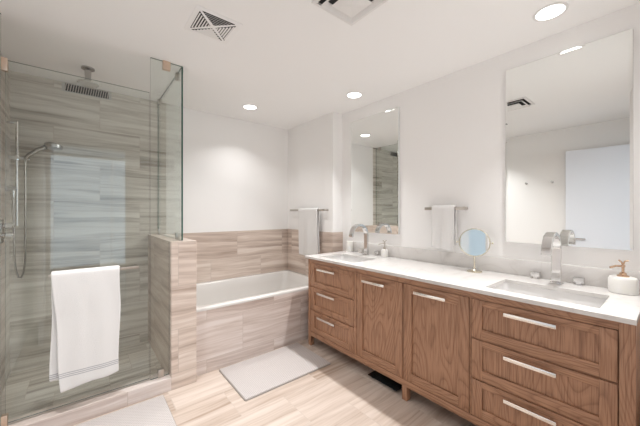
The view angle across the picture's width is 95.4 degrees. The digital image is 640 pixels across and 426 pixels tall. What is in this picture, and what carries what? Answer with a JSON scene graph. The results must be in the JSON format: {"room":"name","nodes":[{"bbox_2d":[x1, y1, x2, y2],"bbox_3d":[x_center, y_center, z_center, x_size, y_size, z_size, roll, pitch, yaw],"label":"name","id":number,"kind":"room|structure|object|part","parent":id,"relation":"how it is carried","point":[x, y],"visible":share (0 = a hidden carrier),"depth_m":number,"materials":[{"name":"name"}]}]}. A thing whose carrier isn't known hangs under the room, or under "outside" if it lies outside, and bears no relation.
{"room":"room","nodes":[
{"label":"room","id":0,"kind":"room"},
{"bbox_2d":[0,219,13,242],"bbox_3d":[-2.268,0.135,2.112,0.060,0.170,0.080,0,0,-39],"label":"shower valve","id":1,"kind":"object","parent":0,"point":[2,224],"visible":0.84,"depth_m":2.10,"materials":[{"name":"silver metal"}]},
{"bbox_3d":[-2.289,0.135,2.095,0.006,0.170,0.080,0,0,-39],"label":"plate","id":2,"kind":"part","parent":1,"relation":"part of","materials":[{"name":"silver metal"}]},
{"bbox_3d":[-2.266,0.168,2.114,0.054,0.044,0.044,0,0,-39],"label":"knob","id":3,"kind":"part","parent":1,"relation":"part of","materials":[{"name":"silver metal"}]},
{"bbox_3d":[-2.266,0.097,2.114,0.054,0.044,0.044,0,0,-39],"label":"knob","id":4,"kind":"part","parent":1,"relation":"part of","materials":[{"name":"silver metal"}]},
{"bbox_2d":[6,121,62,277],"bbox_3d":[-2.243,-0.100,2.285,0.346,1.220,0.118,0,0,-26],"label":"shower","id":5,"kind":"object","parent":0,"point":[15,189],"visible":0.99,"depth_m":2.26,"materials":[{"name":"silver metal"}]},
{"bbox_2d":[62,82,110,99],"bbox_3d":[-2.128,-1.107,2.665,0.356,0.075,0.010,0,0,-39],"label":"shower head","id":6,"kind":"object","parent":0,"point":[67,87],"visible":1,"depth_m":2.65,"materials":[{"name":"grey metal"}]},
{"bbox_2d":[148,234,195,389],"bbox_3d":[-1.367,0.782,2.638,0.181,1.116,1.014,0,0,-39],"label":"wall","id":7,"kind":"structure","parent":0,"point":[173,261],"depth_m":2.27,"materials":[{"name":"tile"}]},
{"bbox_2d":[0,51,165,395],"bbox_3d":[-1.756,0.095,2.327,1.148,2.490,1.024,0,0,-39],"label":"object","id":8,"kind":"structure","parent":7,"relation":"attached to","point":[88,200],"depth_m":2.59,"materials":[{"name":"grey stone"}]},
{"bbox_2d":[158,67,182,239],"bbox_3d":[-1.384,-0.463,2.660,0.030,1.373,0.952,0,0,-39],"label":"glass panel","id":9,"kind":"object","parent":8,"relation":"attached to","point":[177,75],"visible":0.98,"depth_m":2.40,"materials":[{"name":"teal"}]},
{"bbox_2d":[0,371,170,425],"bbox_3d":[-1.538,1.291,1.928,0.982,0.098,0.130,0,0,-39],"label":"trim","id":10,"kind":"structure","parent":7,"relation":"attached to","point":[71,414],"depth_m":1.93,"materials":[{"name":"stone"}]},
{"bbox_2d":[1,57,148,425],"bbox_3d":[-1.532,0.172,1.894,0.746,2.133,0.091,0,0,-39],"label":"shower door","id":11,"kind":"structure","parent":10,"relation":"on","point":[4,61],"depth_m":1.69,"materials":[{"name":"clear glass"}]},
{"bbox_2d":[49,265,120,392],"bbox_3d":[-1.499,0.733,1.873,0.357,0.747,0.052,0,0,-39],"label":"bath towel","id":12,"kind":"object","parent":11,"relation":"hanging from","point":[86,302],"visible":1,"depth_m":1.85,"materials":[{"name":"white fabric"}]},
{"bbox_2d":[150,57,181,379],"bbox_3d":[-1.174,0.046,2.224,0.214,2.391,0.032,0,0,-39],"label":"glass panel","id":13,"kind":"object","parent":10,"relation":"on","point":[166,65],"visible":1,"depth_m":2.18,"materials":[{"name":"teal"}]},
{"bbox_2d":[196,289,307,375],"bbox_3d":[-0.451,1.079,2.851,1.508,0.521,0.030,0,0,-39],"label":"bathtub front panel","id":14,"kind":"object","parent":7,"relation":"attached to","point":[227,335],"depth_m":2.67,"materials":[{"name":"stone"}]},
{"bbox_2d":[166,104,287,233],"bbox_3d":[-1.458,0.095,3.294,3.031,2.490,0.100,0,0,-39],"label":"wall","id":15,"kind":"structure","parent":0,"point":[235,171],"depth_m":3.48,"materials":[{"name":"white paint"}]},
{"bbox_2d":[171,229,342,282],"bbox_3d":[-0.677,0.785,3.256,1.668,1.111,0.946,0,0,-39],"label":"wall tiles","id":16,"kind":"structure","parent":15,"relation":"attached to","point":[226,254],"depth_m":3.60,"materials":[{"name":"tile"}]},
{"bbox_2d":[0,338,476,425],"bbox_3d":[-0.339,1.375,1.919,3.031,0.130,3.646,0,0,-39],"label":"floor","id":17,"kind":"structure","parent":0,"point":[342,392],"depth_m":2.08,"materials":[{"name":"wood"}]},
{"bbox_2d":[75,395,176,425],"bbox_3d":[-1.306,1.333,1.665,0.835,0.014,0.512,0,0,-39],"label":"bath mat","id":18,"kind":"object","parent":17,"relation":"on","point":[155,411],"visible":1,"depth_m":1.89,"materials":[{"name":"grey fabric"}]},
{"bbox_2d":[196,270,307,311],"bbox_3d":[-0.737,0.998,3.202,1.508,0.405,0.934,0,0,-39],"label":"bathtub","id":19,"kind":"object","parent":17,"relation":"on","point":[214,294],"visible":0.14,"depth_m":3.46,"materials":[{"name":"white ceramic"}]},
{"bbox_2d":[219,343,330,400],"bbox_3d":[-0.380,1.333,2.518,0.810,0.014,0.525,0,0,-39],"label":"bath mat","id":20,"kind":"object","parent":17,"relation":"on","point":[251,378],"visible":1,"depth_m":2.46,"materials":[{"name":"grey fabric"}]},
{"bbox_2d":[368,371,401,390],"bbox_3d":[0.586,1.329,2.353,0.280,0.023,0.280,0,0,-39],"label":"floor vent","id":21,"kind":"object","parent":17,"relation":"on","point":[394,385],"visible":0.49,"depth_m":2.28,"materials":[{"name":"black metal"}]},
{"bbox_2d":[308,259,639,425],"bbox_3d":[0.809,0.900,2.257,0.618,0.879,2.262,0,0,-39],"label":"vanity cabinet","id":22,"kind":"object","parent":17,"relation":"on","point":[487,360],"visible":0.98,"depth_m":1.68,"materials":[{"name":"brown wood"}]},
{"bbox_3d":[-0.088,1.290,2.959,0.045,0.100,0.040,0,0,-39],"label":"leg","id":23,"kind":"part","parent":22,"relation":"part of","materials":[{"name":"brown wood"}]},
{"bbox_3d":[0.058,1.018,2.719,0.036,0.021,0.250,0,0,-39],"label":"handle","id":24,"kind":"part","parent":22,"relation":"part of","materials":[{"name":"silver metal"}]},
{"bbox_3d":[0.058,0.784,2.719,0.036,0.021,0.250,0,0,-39],"label":"handle","id":25,"kind":"part","parent":22,"relation":"part of","materials":[{"name":"silver metal"}]},
{"bbox_3d":[0.058,0.551,2.719,0.036,0.021,0.250,0,0,-39],"label":"handle","id":26,"kind":"part","parent":22,"relation":"part of","materials":[{"name":"silver metal"}]},
{"bbox_3d":[0.104,1.085,2.704,0.020,0.212,0.600,0,0,-39],"label":"drawer","id":27,"kind":"part","parent":22,"relation":"part of","materials":[{"name":"brown wood"}]},
{"bbox_3d":[0.104,0.858,2.704,0.020,0.220,0.600,0,0,-39],"label":"drawer","id":28,"kind":"part","parent":22,"relation":"part of","materials":[{"name":"brown wood"}]},
{"bbox_3d":[0.104,0.622,2.704,0.020,0.229,0.600,0,0,-39],"label":"drawer","id":29,"kind":"part","parent":22,"relation":"part of","materials":[{"name":"brown wood"}]},
{"bbox_3d":[0.417,0.555,2.277,0.036,0.021,0.226,0,0,-39],"label":"handle","id":30,"kind":"part","parent":22,"relation":"part of","materials":[{"name":"silver metal"}]},
{"bbox_3d":[0.457,0.849,2.270,0.020,0.683,0.449,0,0,-39],"label":"door","id":31,"kind":"part","parent":22,"relation":"part of","materials":[{"name":"brown wood"}]},
{"bbox_3d":[0.619,1.290,2.091,0.045,0.100,0.042,0,0,-39],"label":"leg","id":32,"kind":"part","parent":22,"relation":"part of","materials":[{"name":"brown wood"}]},
{"bbox_3d":[0.718,0.548,1.907,0.036,0.021,0.226,0,0,-39],"label":"handle","id":33,"kind":"part","parent":22,"relation":"part of","materials":[{"name":"silver metal"}]},
{"bbox_3d":[0.749,0.849,1.911,0.020,0.683,0.451,0,0,-39],"label":"door","id":34,"kind":"part","parent":22,"relation":"part of","materials":[{"name":"brown wood"}]},
{"bbox_2d":[305,251,639,325],"bbox_3d":[0.806,0.449,2.259,0.626,0.023,2.276,0,0,-39],"label":"countertop","id":35,"kind":"structure","parent":22,"relation":"on","point":[620,308],"depth_m":1.81,"materials":[{"name":"white stone"}]},
{"bbox_2d":[326,255,368,262],"bbox_3d":[0.270,0.530,2.817,0.377,0.138,0.542,0,0,-39],"label":"sink","id":36,"kind":"object","parent":35,"relation":"in","point":[343,258],"visible":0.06,"depth_m":3.02,"materials":[{"name":"white ceramic"}]},
{"bbox_2d":[346,241,352,251],"bbox_3d":[0.325,0.379,3.221,0.074,0.117,0.074,0,0,-39],"label":"tumbler","id":37,"kind":"object","parent":35,"relation":"on","point":[349,244],"visible":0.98,"depth_m":3.19,"materials":[{"name":"white ceramic"}]},
{"bbox_2d":[349,224,379,255],"bbox_3d":[0.408,0.277,2.952,0.302,0.320,0.264,0,0,-39],"label":"faucet","id":38,"kind":"object","parent":35,"relation":"on","point":[351,233],"visible":0.99,"depth_m":2.97,"materials":[{"name":"silver metal"}]},
{"bbox_3d":[0.390,0.273,2.922,0.236,0.312,0.048,0,0,-39],"label":"spout","id":39,"kind":"part","parent":38,"relation":"part of","materials":[{"name":"silver metal"}]},
{"bbox_2d":[378,240,387,256],"bbox_3d":[0.626,0.354,2.860,0.076,0.166,0.085,0,0,-39],"label":"soap dispenser","id":40,"kind":"object","parent":35,"relation":"on","point":[384,252],"visible":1,"depth_m":2.83,"materials":[{"name":"white ceramic"}]},
{"bbox_2d":[381,249,387,256],"bbox_3d":[0.634,0.400,2.856,0.068,0.075,0.068,0,0,-39],"label":"bottle","id":41,"kind":"object","parent":40,"relation":"on","point":[384,252],"depth_m":2.83,"materials":[{"name":"white ceramic"}]},
{"bbox_2d":[456,228,493,272],"bbox_3d":[1.137,0.278,2.144,0.110,0.318,0.226,0,0,-39],"label":"makeup mirror","id":42,"kind":"object","parent":35,"relation":"on","point":[474,242],"visible":1,"depth_m":2.14,"materials":[{"name":"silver metal"}]},
{"bbox_2d":[460,229,489,255],"bbox_3d":[1.138,0.222,2.145,0.192,0.193,0.035,0,0,27],"label":"mirror glass","id":43,"kind":"object","parent":42,"relation":"attached to","point":[473,242],"depth_m":2.14,"materials":[{"name":"blue mirror"}]},
{"bbox_2d":[492,282,606,307],"bbox_3d":[1.245,0.530,1.619,0.377,0.138,0.542,0,0,-39],"label":"sink","id":44,"kind":"object","parent":35,"relation":"in","point":[584,300],"visible":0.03,"depth_m":1.72,"materials":[{"name":"white ceramic"}]},
{"bbox_2d":[530,232,584,285],"bbox_3d":[1.387,0.277,1.750,0.302,0.320,0.264,0,0,-39],"label":"faucet","id":45,"kind":"object","parent":35,"relation":"on","point":[551,245],"visible":1,"depth_m":1.77,"materials":[{"name":"silver metal"}]},
{"bbox_3d":[1.419,0.414,1.915,0.044,0.046,0.048,0,0,-39],"label":"handle","id":46,"kind":"part","parent":45,"relation":"part of","materials":[{"name":"silver metal"}]},
{"bbox_3d":[1.369,0.273,1.720,0.236,0.312,0.048,0,0,-39],"label":"spout","id":47,"kind":"part","parent":45,"relation":"part of","materials":[{"name":"silver metal"}]},
{"bbox_3d":[1.555,0.414,1.748,0.044,0.046,0.048,0,0,-39],"label":"handle","id":48,"kind":"part","parent":45,"relation":"part of","materials":[{"name":"silver metal"}]},
{"bbox_2d":[608,260,638,294],"bbox_3d":[1.650,0.348,1.585,0.118,0.179,0.118,0,0,-39],"label":"soap dispenser","id":49,"kind":"object","parent":35,"relation":"on","point":[622,283],"visible":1,"depth_m":1.56,"materials":[{"name":"white ceramic"}]},
{"bbox_2d":[608,275,638,294],"bbox_3d":[1.650,0.393,1.585,0.118,0.088,0.118,0,0,-39],"label":"bottle","id":50,"kind":"object","parent":49,"relation":"on","point":[619,284],"depth_m":1.55,"materials":[{"name":"white ceramic"}]},
{"bbox_3d":[1.092,1.083,1.489,0.020,0.214,0.606,0,0,-39],"label":"drawer","id":51,"kind":"part","parent":22,"relation":"part of","materials":[{"name":"brown wood"}]},
{"bbox_3d":[1.064,1.011,1.482,0.036,0.021,0.226,0,0,-39],"label":"handle","id":52,"kind":"part","parent":22,"relation":"part of","materials":[{"name":"silver metal"}]},
{"bbox_3d":[1.064,0.780,1.482,0.036,0.021,0.226,0,0,-39],"label":"handle","id":53,"kind":"part","parent":22,"relation":"part of","materials":[{"name":"silver metal"}]},
{"bbox_3d":[1.064,0.548,1.482,0.036,0.021,0.226,0,0,-39],"label":"handle","id":54,"kind":"part","parent":22,"relation":"part of","materials":[{"name":"silver metal"}]},
{"bbox_3d":[1.092,0.854,1.489,0.020,0.224,0.606,0,0,-39],"label":"drawer","id":55,"kind":"part","parent":22,"relation":"part of","materials":[{"name":"brown wood"}]},
{"bbox_3d":[1.092,0.619,1.489,0.020,0.223,0.606,0,0,-39],"label":"drawer","id":56,"kind":"part","parent":22,"relation":"part of","materials":[{"name":"brown wood"}]},
{"bbox_2d":[288,112,341,231],"bbox_3d":[-0.091,0.095,3.739,0.150,2.490,0.936,0,0,-39],"label":"wall","id":57,"kind":"structure","parent":0,"point":[314,146],"depth_m":3.53,"materials":[{"name":"white paint"}]},
{"bbox_2d":[290,209,328,210],"bbox_3d":[-0.151,-0.027,3.639,0.068,0.024,0.715,0,0,-39],"label":"towel bar","id":58,"kind":"object","parent":57,"relation":"attached to","point":[290,209],"visible":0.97,"depth_m":3.41,"materials":[{"name":"silver metal"}]},
{"bbox_2d":[298,208,319,255],"bbox_3d":[-0.139,0.244,3.581,0.057,0.597,0.391,0,0,-39],"label":"hand towel","id":59,"kind":"object","parent":58,"relation":"hanging from","point":[308,218],"visible":1,"depth_m":3.54,"materials":[{"name":"white fabric"}]},
{"bbox_2d":[0,0,639,129],"bbox_3d":[-0.339,-1.200,1.919,3.031,0.100,3.646,0,0,-39],"label":"ceiling","id":60,"kind":"structure","parent":0,"point":[296,61],"depth_m":1.99,"materials":[{"name":"white paint"}]},
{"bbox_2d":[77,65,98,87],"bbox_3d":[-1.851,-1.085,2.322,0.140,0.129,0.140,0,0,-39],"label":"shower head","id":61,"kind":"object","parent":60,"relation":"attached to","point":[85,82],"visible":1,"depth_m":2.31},
{"bbox_3d":[-1.851,-1.093,2.322,0.088,0.115,0.088,0,0,-39],"label":"arm","id":62,"kind":"part","parent":61,"relation":"part of","materials":[{"name":"grey metal"}]},
{"bbox_2d":[184,5,242,43],"bbox_3d":[-0.661,-1.146,1.798,0.270,0.006,0.270,0,0,-39],"label":"ceiling vent","id":63,"kind":"object","parent":60,"relation":"in","point":[202,21],"visible":1,"depth_m":1.78,"materials":[{"name":"white metal"}]},
{"bbox_2d":[242,104,257,109],"bbox_3d":[-0.763,-1.147,3.176,0.164,0.006,0.164,0,0,-39],"label":"recessed light","id":64,"kind":"object","parent":60,"relation":"in","point":[246,106],"visible":1,"depth_m":3.17,"materials":[{"name":"white ceramic"}]},
{"bbox_2d":[312,0,387,25],"bbox_3d":[0.172,-1.128,1.568,0.310,0.044,0.310,0,0,-39],"label":"ceiling vent","id":65,"kind":"object","parent":60,"relation":"in","point":[350,12],"visible":1,"depth_m":1.60,"materials":[{"name":"white metal"}]},
{"bbox_2d":[346,92,362,98],"bbox_3d":[0.335,-1.147,2.852,0.164,0.006,0.164,0,0,-39],"label":"recessed light","id":66,"kind":"object","parent":60,"relation":"in","point":[353,95],"visible":1,"depth_m":2.85,"materials":[{"name":"white ceramic"}]},
{"bbox_2d":[533,2,568,21],"bbox_3d":[1.321,-1.147,1.671,0.164,0.006,0.164,0,0,-39],"label":"recessed light","id":67,"kind":"object","parent":60,"relation":"in","point":[551,11],"visible":1,"depth_m":1.66,"materials":[{"name":"white ceramic"}]},
{"bbox_2d":[342,2,639,271],"bbox_3d":[0.829,0.095,2.806,0.100,2.490,3.546,0,0,-39],"label":"wall","id":68,"kind":"structure","parent":0,"point":[453,125],"depth_m":2.28,"materials":[{"name":"white paint"}]},
{"bbox_2d":[351,107,399,233],"bbox_3d":[0.558,-0.400,3.041,0.023,1.224,0.632,0,0,-39],"label":"wall mirror","id":69,"kind":"object","parent":68,"relation":"attached to","point":[375,139],"visible":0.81,"depth_m":2.98,"materials":[{"name":"white mirror"}]},
{"bbox_2d":[425,207,467,209],"bbox_3d":[1.040,-0.032,2.413,0.068,0.024,0.342,0,0,-39],"label":"towel bar","id":70,"kind":"object","parent":68,"relation":"attached to","point":[426,208],"visible":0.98,"depth_m":2.30,"materials":[{"name":"silver metal"}]},
{"bbox_2d":[431,205,456,251],"bbox_3d":[1.017,0.130,2.395,0.062,0.377,0.207,0,0,-39],"label":"hand towel","id":71,"kind":"object","parent":70,"relation":"hanging from","point":[443,217],"visible":1,"depth_m":2.36,"materials":[{"name":"white fabric"}]},
{"bbox_2d":[353,241,639,292],"bbox_3d":[1.041,0.382,2.450,0.020,0.108,2.276,0,0,-39],"label":"backsplash","id":72,"kind":"structure","parent":68,"relation":"attached to","point":[593,276],"depth_m":2.11,"materials":[{"name":"white stone"}]},
{"bbox_2d":[506,28,632,250],"bbox_3d":[1.530,-0.401,1.846,0.023,1.222,0.621,0,0,-39],"label":"wall mirror","id":73,"kind":"object","parent":68,"relation":"attached to","point":[569,113],"visible":0.95,"depth_m":1.78,"materials":[{"name":"white mirror"}]}
]}

